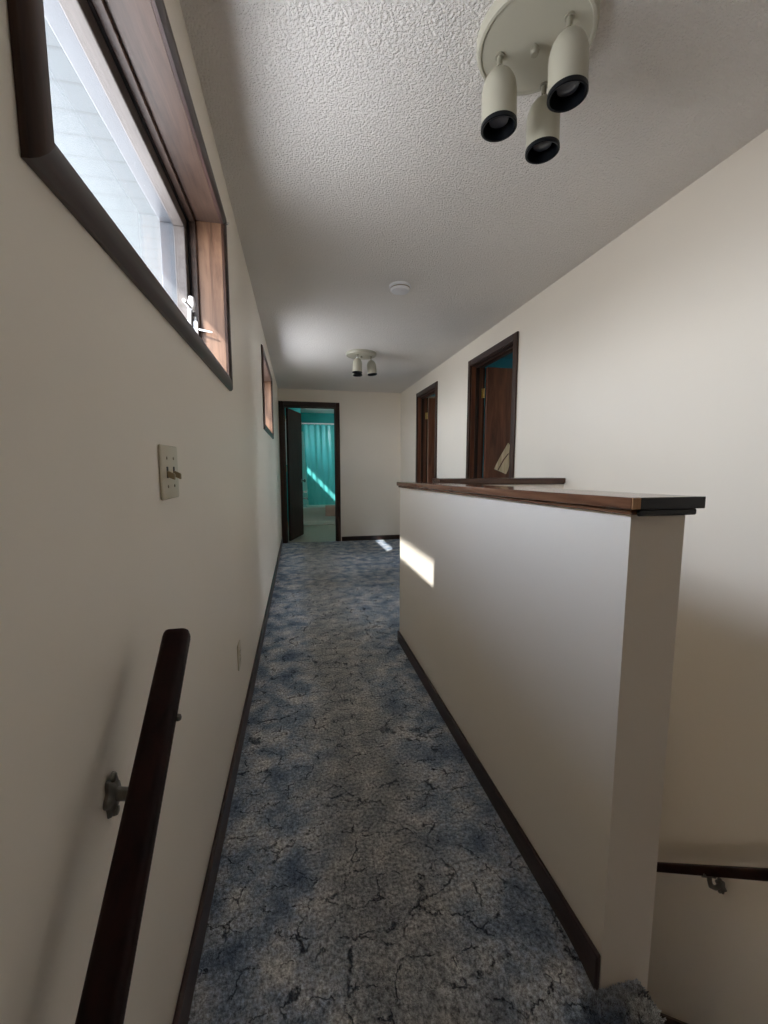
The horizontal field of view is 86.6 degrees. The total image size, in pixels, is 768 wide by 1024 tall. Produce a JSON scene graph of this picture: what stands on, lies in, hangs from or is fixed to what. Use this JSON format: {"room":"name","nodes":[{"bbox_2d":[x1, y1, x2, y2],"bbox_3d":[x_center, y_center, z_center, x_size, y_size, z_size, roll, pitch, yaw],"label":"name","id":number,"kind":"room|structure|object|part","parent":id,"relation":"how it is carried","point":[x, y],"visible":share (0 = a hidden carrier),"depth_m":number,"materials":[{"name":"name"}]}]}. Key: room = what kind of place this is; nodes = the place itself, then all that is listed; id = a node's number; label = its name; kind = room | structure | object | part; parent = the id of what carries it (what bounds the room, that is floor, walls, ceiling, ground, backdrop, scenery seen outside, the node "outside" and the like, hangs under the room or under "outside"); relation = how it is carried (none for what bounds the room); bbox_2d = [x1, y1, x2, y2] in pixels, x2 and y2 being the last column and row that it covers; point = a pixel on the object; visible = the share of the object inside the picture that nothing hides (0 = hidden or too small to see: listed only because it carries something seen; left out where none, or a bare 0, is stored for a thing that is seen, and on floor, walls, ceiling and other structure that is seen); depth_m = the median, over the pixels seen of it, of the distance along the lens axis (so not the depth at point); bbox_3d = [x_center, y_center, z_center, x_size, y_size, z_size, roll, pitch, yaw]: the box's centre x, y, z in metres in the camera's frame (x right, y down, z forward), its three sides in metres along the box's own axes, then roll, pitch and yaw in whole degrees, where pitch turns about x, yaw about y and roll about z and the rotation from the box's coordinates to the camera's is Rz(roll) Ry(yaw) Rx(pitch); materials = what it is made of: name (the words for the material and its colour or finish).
{"room":"upstairs hallway","nodes":[
{"label":"upstairs hallway","id":0,"kind":"room"},
{"bbox_2d":[0,0,281,1023],"bbox_3d":[-0.952,1.045,2.771,0.223,5.320,7.960,-1,6,-12],"label":"wall","id":1,"kind":"structure","parent":0,"point":[95,567],"depth_m":0.58,"materials":[{"name":"beige paint"}]},
{"bbox_2d":[44,16,162,286],"bbox_3d":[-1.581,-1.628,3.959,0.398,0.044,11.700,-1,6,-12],"label":"window pane","id":2,"kind":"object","parent":1,"relation":"attached to","point":[81,134],"depth_m":1.55,"materials":[{"name":"clear glass"}]},
{"bbox_2d":[7,0,232,390],"bbox_3d":[-0.619,-0.783,1.022,0.238,0.689,1.344,-1,6,-12],"label":"window","id":3,"kind":"structure","parent":1,"relation":"in","point":[124,54],"depth_m":1.00,"materials":[{"name":"brown wood"}]},
{"bbox_3d":[-0.377,-0.717,0.416,0.017,0.689,0.052,-1,6,-12],"label":"casing","id":4,"kind":"part","parent":3,"relation":"part of","materials":[{"name":"brown wood"}]},
{"bbox_3d":[-0.704,-0.781,1.004,0.052,0.584,1.239,-1,6,-12],"label":"storm frame","id":5,"kind":"part","parent":3,"relation":"part of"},
{"bbox_3d":[-0.659,-0.782,1.014,0.040,0.577,1.232,-1,6,-12],"label":"sash","id":6,"kind":"part","parent":3,"relation":"part of","materials":[{"name":"brown wood"}]},
{"bbox_3d":[-0.510,-0.469,1.079,0.017,0.052,1.344,-1,6,-12],"label":"casing","id":7,"kind":"part","parent":3,"relation":"part of","materials":[{"name":"brown wood"}]},
{"bbox_3d":[-0.510,-1.102,1.010,0.017,0.052,1.344,-1,6,-12],"label":"casing","id":8,"kind":"part","parent":3,"relation":"part of","materials":[{"name":"brown wood"}]},
{"bbox_3d":[-0.665,-0.652,1.384,0.031,0.190,0.118,-1,6,-12],"label":"crank handle","id":9,"kind":"part","parent":3,"relation":"part of","materials":[{"name":"white plastic"}]},
{"bbox_3d":[-0.746,-0.725,1.617,0.018,0.100,0.018,-1,6,-12],"label":"lock plate","id":10,"kind":"part","parent":3,"relation":"part of","materials":[{"name":"white plastic"}]},
{"bbox_3d":[-0.711,-0.721,1.621,0.054,0.017,0.009,0,6,-1],"label":"lock lever","id":11,"kind":"part","parent":3,"relation":"part of","materials":[{"name":"white plastic"}]},
{"bbox_3d":[-0.643,-0.855,1.673,0.017,0.689,0.052,-1,6,-12],"label":"casing","id":12,"kind":"part","parent":3,"relation":"part of","materials":[{"name":"brown wood"}]},
{"bbox_2d":[75,628,190,1023],"bbox_3d":[-0.282,0.625,0.304,0.096,0.772,0.895,-1,6,-12],"label":"handrail","id":13,"kind":"object","parent":1,"relation":"attached to","point":[105,992],"visible":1,"depth_m":0.49,"materials":[{"name":"brown wood"}]},
{"bbox_3d":[-0.354,0.371,0.600,0.078,0.103,0.030,-4,7,-30],"label":"bracket arm","id":14,"kind":"part","parent":13,"relation":"part of","materials":[{"name":"metal"}]},
{"bbox_2d":[158,444,181,500],"bbox_3d":[-0.460,-0.086,0.887,0.020,0.115,0.117,-1,6,-12],"label":"light switch","id":15,"kind":"object","parent":1,"relation":"attached to","point":[168,464],"visible":1,"depth_m":0.87,"materials":[{"name":"beige plastic"}]},
{"bbox_2d":[172,538,282,1023],"bbox_3d":[-1.026,0.778,3.671,0.012,0.095,5.998,-1,6,-12],"label":"baseboard","id":16,"kind":"structure","parent":1,"relation":"attached to","point":[185,997],"depth_m":1.19,"materials":[{"name":"brown wood"}]},
{"bbox_2d":[237,640,240,670],"bbox_3d":[-0.643,0.637,1.813,0.008,0.115,0.072,-1,6,-12],"label":"wall outlet","id":17,"kind":"object","parent":1,"relation":"attached to","point":[239,642],"visible":1,"depth_m":1.79,"materials":[{"name":"beige plastic"}]},
{"bbox_2d":[261,344,273,438],"bbox_3d":[-1.251,-1.110,4.011,0.238,0.689,1.289,-1,6,-12],"label":"window","id":18,"kind":"structure","parent":1,"relation":"in","point":[267,388],"depth_m":4.57,"materials":[{"name":"brown wood"}]},
{"bbox_3d":[-1.015,-1.047,3.432,0.017,0.689,0.052,-1,6,-12],"label":"casing","id":19,"kind":"part","parent":18,"relation":"part of","materials":[{"name":"brown wood"}]},
{"bbox_3d":[-1.143,-1.429,3.999,0.017,0.052,1.289,-1,6,-12],"label":"casing","id":20,"kind":"part","parent":18,"relation":"part of","materials":[{"name":"brown wood"}]},
{"bbox_3d":[-1.143,-0.796,4.068,0.017,0.052,1.289,-1,6,-12],"label":"casing","id":21,"kind":"part","parent":18,"relation":"part of","materials":[{"name":"brown wood"}]},
{"bbox_3d":[-1.270,-1.179,4.635,0.017,0.689,0.052,-1,6,-12],"label":"casing","id":22,"kind":"part","parent":18,"relation":"part of","materials":[{"name":"brown wood"}]},
{"bbox_2d":[285,408,300,525],"bbox_3d":[-1.966,-0.966,8.833,0.362,2.440,0.800,-1,6,-12],"label":"wall","id":23,"kind":"structure","parent":0,"point":[294,409],"depth_m":8.36,"materials":[{"name":"teal paint"}]},
{"bbox_2d":[285,419,286,464],"bbox_3d":[-1.949,-1.445,8.357,0.190,0.956,0.033,-1,6,-12],"label":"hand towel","id":24,"kind":"object","parent":23,"relation":"hanging from","point":[285,419],"visible":0.1,"depth_m":8.36,"materials":[{"name":"teal fabric"}]},
{"bbox_2d":[301,413,333,431],"bbox_3d":[-1.369,-0.982,9.430,1.777,2.740,0.120,-1,6,-12],"label":"wall","id":25,"kind":"structure","parent":0,"point":[305,417],"depth_m":9.21,"materials":[{"name":"teal paint"}]},
{"bbox_2d":[302,432,308,503],"bbox_3d":[-1.178,-1.014,9.402,1.413,1.630,0.006,-1,6,-12],"label":"tub surround","id":26,"kind":"object","parent":25,"relation":"attached to","point":[305,501],"depth_m":9.28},
{"bbox_2d":[301,408,333,412],"bbox_3d":[-1.080,-2.144,7.920,1.777,0.100,2.690,-1,6,-12],"label":"ceiling","id":27,"kind":"structure","parent":0,"point":[303,410],"depth_m":8.79,"materials":[{"name":"paint"}]},
{"bbox_2d":[278,388,400,540],"bbox_3d":[-0.696,-0.735,6.716,1.972,2.440,0.110,-1,6,-12],"label":"wall","id":28,"kind":"structure","parent":0,"point":[370,422],"depth_m":6.74,"materials":[{"name":"beige paint"}]},
{"bbox_2d":[342,535,399,540],"bbox_3d":[-0.217,0.437,6.882,0.991,0.075,0.012,-1,6,-12],"label":"baseboard","id":29,"kind":"structure","parent":28,"relation":"attached to","point":[376,537],"depth_m":6.88,"materials":[{"name":"brown wood"}]},
{"bbox_2d":[188,524,655,1023],"bbox_3d":[-0.360,0.766,5.226,1.992,0.220,8.848,-1,6,-12],"label":"floor","id":30,"kind":"structure","parent":0,"point":[367,874],"depth_m":1.28,"materials":[{"name":"blue carpet"}]},
{"bbox_2d":[303,504,334,524],"bbox_3d":[-1.100,0.035,9.139,1.411,0.388,0.760,-1,6,-12],"label":"bathtub","id":31,"kind":"object","parent":30,"relation":"on","point":[312,514],"visible":0.35,"depth_m":8.70,"materials":[{"name":"white ceramic"}]},
{"bbox_2d":[325,505,334,515],"bbox_3d":[-1.089,-0.033,8.766,0.351,0.228,0.106,-1,6,-12],"label":"towel","id":32,"kind":"object","parent":31,"relation":"on","point":[329,509],"visible":0.6,"depth_m":8.71,"materials":[{"name":"brown fabric"}]},
{"bbox_2d":[578,978,666,1023],"bbox_3d":[0.551,1.190,0.948,0.186,0.110,0.084,-1,6,-12],"label":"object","id":33,"kind":"object","parent":30,"relation":"on","point":[613,995],"visible":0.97,"depth_m":0.95,"materials":[{"name":"carpet"}]},
{"bbox_2d":[427,396,434,481],"bbox_3d":[1.709,-0.811,7.417,2.785,2.440,0.100,-1,6,-12],"label":"wall","id":34,"kind":"structure","parent":0,"point":[430,396],"depth_m":7.14,"materials":[{"name":"white paint"}]},
{"bbox_2d":[432,352,512,396],"bbox_3d":[2.223,-1.808,4.847,2.785,0.100,5.100,-1,6,-12],"label":"ceiling","id":35,"kind":"structure","parent":0,"point":[510,355],"depth_m":4.51,"materials":[{"name":"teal paint"}]},
{"bbox_2d":[179,0,767,392],"bbox_3d":[0.116,-1.577,2.740,1.972,0.100,7.780,-1,6,-12],"label":"ceiling","id":36,"kind":"structure","parent":0,"point":[356,161],"depth_m":1.60,"materials":[{"name":"white paint"}]},
{"bbox_2d":[346,349,376,376],"bbox_3d":[-0.239,-1.597,4.401,0.341,0.222,0.326,-1,6,-12],"label":"ceiling spotlight","id":37,"kind":"object","parent":36,"relation":"attached to","point":[357,355],"visible":1,"depth_m":4.38,"materials":[{"name":"beige metal"}]},
{"bbox_2d":[389,281,410,294],"bbox_3d":[0.110,-1.508,2.757,0.148,0.042,0.148,-1,6,-12],"label":"smoke detector","id":38,"kind":"object","parent":36,"relation":"attached to","point":[397,287],"visible":1,"depth_m":2.72,"materials":[{"name":"white plastic"}]},
{"bbox_2d":[476,0,599,163],"bbox_3d":[0.430,-1.245,1.170,0.326,0.219,0.326,-1,6,-12],"label":"ceiling spotlight","id":39,"kind":"object","parent":36,"relation":"attached to","point":[525,47],"visible":1,"depth_m":1.15,"materials":[{"name":"beige metal"}]},
{"bbox_3d":[0.342,-1.178,1.212,0.074,0.037,0.074,-1,6,-12],"label":"bulb","id":40,"kind":"part","parent":39,"relation":"part of","materials":[{"name":"white glass"}]},
{"bbox_3d":[0.339,-1.319,1.194,0.026,0.031,0.026,-1,6,-12],"label":"stem","id":41,"kind":"part","parent":39,"relation":"part of","materials":[{"name":"white metal"}]},
{"bbox_3d":[0.507,-1.188,1.303,0.074,0.037,0.074,-1,6,-12],"label":"bulb","id":42,"kind":"part","parent":39,"relation":"part of","materials":[{"name":"white glass"}]},
{"bbox_3d":[0.504,-1.329,1.285,0.026,0.031,0.026,-1,6,-12],"label":"stem","id":43,"kind":"part","parent":39,"relation":"part of","materials":[{"name":"white metal"}]},
{"bbox_3d":[0.499,-1.167,1.106,0.074,0.037,0.074,-1,6,-12],"label":"bulb","id":44,"kind":"part","parent":39,"relation":"part of","materials":[{"name":"white glass"}]},
{"bbox_3d":[0.496,-1.308,1.088,0.026,0.031,0.026,-1,6,-12],"label":"stem","id":45,"kind":"part","parent":39,"relation":"part of","materials":[{"name":"white metal"}]},
{"bbox_2d":[482,358,512,477],"bbox_3d":[2.231,-0.541,4.946,2.785,2.440,0.100,-1,6,-12],"label":"wall","id":46,"kind":"structure","parent":0,"point":[503,362],"depth_m":4.59,"materials":[{"name":"teal paint"}]},
{"bbox_2d":[493,484,563,488],"bbox_3d":[0.730,1.756,2.834,0.880,3.892,0.110,-1,6,-12],"label":"wall","id":47,"kind":"structure","parent":0,"point":[552,486],"depth_m":2.63,"materials":[{"name":"beige paint"}]},
{"bbox_2d":[432,477,565,484],"bbox_3d":[0.742,-0.198,2.622,0.855,0.040,0.152,-1,6,-12],"label":"cap rail","id":48,"kind":"object","parent":47,"relation":"on","point":[545,480],"visible":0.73,"depth_m":2.55,"materials":[{"name":"brown wood"}]},
{"bbox_3d":[0.741,-0.181,2.625,0.855,0.006,0.126,-1,6,-12],"label":"moulding","id":49,"kind":"part","parent":48,"relation":"part of","materials":[{"name":"brown wood"}]},
{"bbox_2d":[397,488,684,990],"bbox_3d":[0.372,0.566,1.900,0.150,1.342,1.983,-1,6,-12],"label":"wall","id":50,"kind":"structure","parent":0,"point":[546,633],"depth_m":1.08,"materials":[{"name":"beige paint"}]},
{"bbox_2d":[397,482,705,515],"bbox_3d":[0.381,-0.100,1.818,0.182,0.074,2.010,-1,6,-12],"label":"cap rail","id":51,"kind":"object","parent":50,"relation":"on","point":[639,504],"visible":1,"depth_m":0.98,"materials":[{"name":"brown wood"}]},
{"bbox_3d":[0.380,-0.088,1.824,0.159,0.049,1.996,-1,6,-12],"label":"moulding","id":52,"kind":"part","parent":51,"relation":"part of","materials":[{"name":"brown wood"}]},
{"bbox_3d":[0.589,0.001,0.849,0.146,0.014,0.007,-1,6,-12],"label":"moulding","id":53,"kind":"part","parent":51,"relation":"part of","materials":[{"name":"brown wood"}]},
{"bbox_2d":[401,129,767,1023],"bbox_3d":[1.140,0.994,3.233,0.120,5.320,8.010,-1,6,-12],"label":"wall","id":54,"kind":"structure","parent":0,"point":[643,368],"depth_m":1.79,"materials":[{"name":"beige paint"}]},
{"bbox_2d":[415,381,437,481],"bbox_3d":[0.981,-0.525,5.607,0.884,2.265,0.895,-1,6,-12],"label":"door","id":55,"kind":"structure","parent":54,"relation":"in","point":[426,410],"depth_m":5.82,"materials":[{"name":"brown wood"}]},
{"bbox_3d":[0.473,-0.560,5.919,0.018,2.265,0.058,-1,6,-12],"label":"casing","id":56,"kind":"part","parent":55,"relation":"part of","materials":[{"name":"brown wood"}]},
{"bbox_3d":[0.558,-1.612,5.395,0.018,0.058,0.771,-1,6,-12],"label":"head casing","id":57,"kind":"part","parent":55,"relation":"part of","materials":[{"name":"brown wood"}]},
{"bbox_3d":[0.695,-0.518,5.544,0.020,2.265,0.888,-1,6,-12],"label":"room casing","id":58,"kind":"part","parent":55,"relation":"part of","materials":[{"name":"brown wood"}]},
{"bbox_3d":[0.643,-0.471,5.111,0.018,2.265,0.058,-1,6,-12],"label":"casing","id":59,"kind":"part","parent":55,"relation":"part of","materials":[{"name":"brown wood"}]},
{"bbox_2d":[466,331,518,477],"bbox_3d":[1.371,-0.329,3.812,0.904,2.265,0.940,-1,6,-12],"label":"door","id":60,"kind":"structure","parent":54,"relation":"in","point":[501,383],"depth_m":4.05,"materials":[{"name":"brown wood"}]},
{"bbox_3d":[0.848,-0.365,4.143,0.018,2.265,0.058,-1,6,-12],"label":"casing","id":61,"kind":"part","parent":60,"relation":"part of","materials":[{"name":"brown wood"}]},
{"bbox_3d":[0.938,-1.416,3.598,0.018,0.058,0.816,-1,6,-12],"label":"head casing","id":62,"kind":"part","parent":60,"relation":"part of","materials":[{"name":"brown wood"}]},
{"bbox_3d":[1.075,-0.322,3.746,0.020,2.265,0.933,-1,6,-12],"label":"room casing","id":63,"kind":"part","parent":60,"relation":"part of","materials":[{"name":"brown wood"}]},
{"bbox_3d":[1.028,-0.272,3.292,0.018,2.265,0.058,-1,6,-12],"label":"casing","id":64,"kind":"part","parent":60,"relation":"part of","materials":[{"name":"brown wood"}]},
{"bbox_2d":[658,1012,687,1023],"bbox_3d":[1.409,2.420,1.766,0.018,2.840,2.340,-1,6,-12],"label":"baseboard","id":65,"kind":"structure","parent":54,"relation":"attached to","point":[670,1020],"depth_m":1.94,"materials":[{"name":"brown wood"}]},
{"bbox_2d":[657,862,767,893],"bbox_3d":[1.357,1.522,1.738,0.091,1.897,1.922,-1,6,-12],"label":"handrail","id":66,"kind":"object","parent":54,"relation":"attached to","point":[709,872],"visible":0.49,"depth_m":1.68,"materials":[{"name":"brown wood"}]},
{"bbox_3d":[1.338,1.523,1.735,0.041,1.897,1.922,-1,6,-12],"label":"rail","id":67,"kind":"part","parent":66,"relation":"part of","materials":[{"name":"brown wood"}]},
{"bbox_3d":[1.371,1.543,1.695,0.069,0.071,0.016,-1,6,-12],"label":"bracket arm","id":68,"kind":"part","parent":66,"relation":"part of","materials":[{"name":"metal"}]},
{"bbox_3d":[-2.065,0.469,8.033,0.223,5.320,2.860,-1,6,-12],"label":"wall","id":69,"kind":"structure","parent":0,"visible":0},
{"bbox_2d":[278,401,340,542],"bbox_3d":[-1.261,-0.664,6.944,0.949,2.250,0.807,-1,6,-12],"label":"door","id":70,"kind":"structure","parent":69,"relation":"in","point":[293,439],"depth_m":6.66,"materials":[{"name":"wood"}]},
{"bbox_3d":[-1.609,-0.612,6.471,0.072,2.250,0.018,-1,6,-12],"label":"casing","id":71,"kind":"part","parent":70,"relation":"part of","materials":[{"name":"brown wood"}]},
{"bbox_3d":[-1.175,-1.705,6.443,0.814,0.072,0.018,-1,6,-12],"label":"head casing","id":72,"kind":"part","parent":70,"relation":"part of","materials":[{"name":"brown wood"}]},
{"bbox_3d":[-0.746,-0.632,6.651,0.062,2.250,0.018,-1,6,-12],"label":"casing","id":73,"kind":"part","parent":70,"relation":"part of","materials":[{"name":"brown wood"}]},
{"bbox_3d":[-0.161,-0.853,8.256,0.100,2.740,2.690,-1,6,-12],"label":"wall","id":74,"kind":"structure","parent":0,"visible":0},
{"bbox_2d":[301,422,333,424],"bbox_3d":[-1.032,-1.857,8.609,1.413,0.060,0.060,-1,6,-12],"label":"curtain rod","id":75,"kind":"object","parent":74,"relation":"attached to","point":[301,422],"visible":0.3,"depth_m":8.53,"materials":[{"name":"white plastic"}]},
{"bbox_2d":[303,423,334,504],"bbox_3d":[-1.035,-1.017,8.716,1.345,1.726,0.086,-1,6,-12],"label":"shower curtain","id":76,"kind":"object","parent":75,"relation":"hanging from","point":[318,439],"visible":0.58,"depth_m":8.65,"materials":[{"name":"teal fabric"}]}
]}

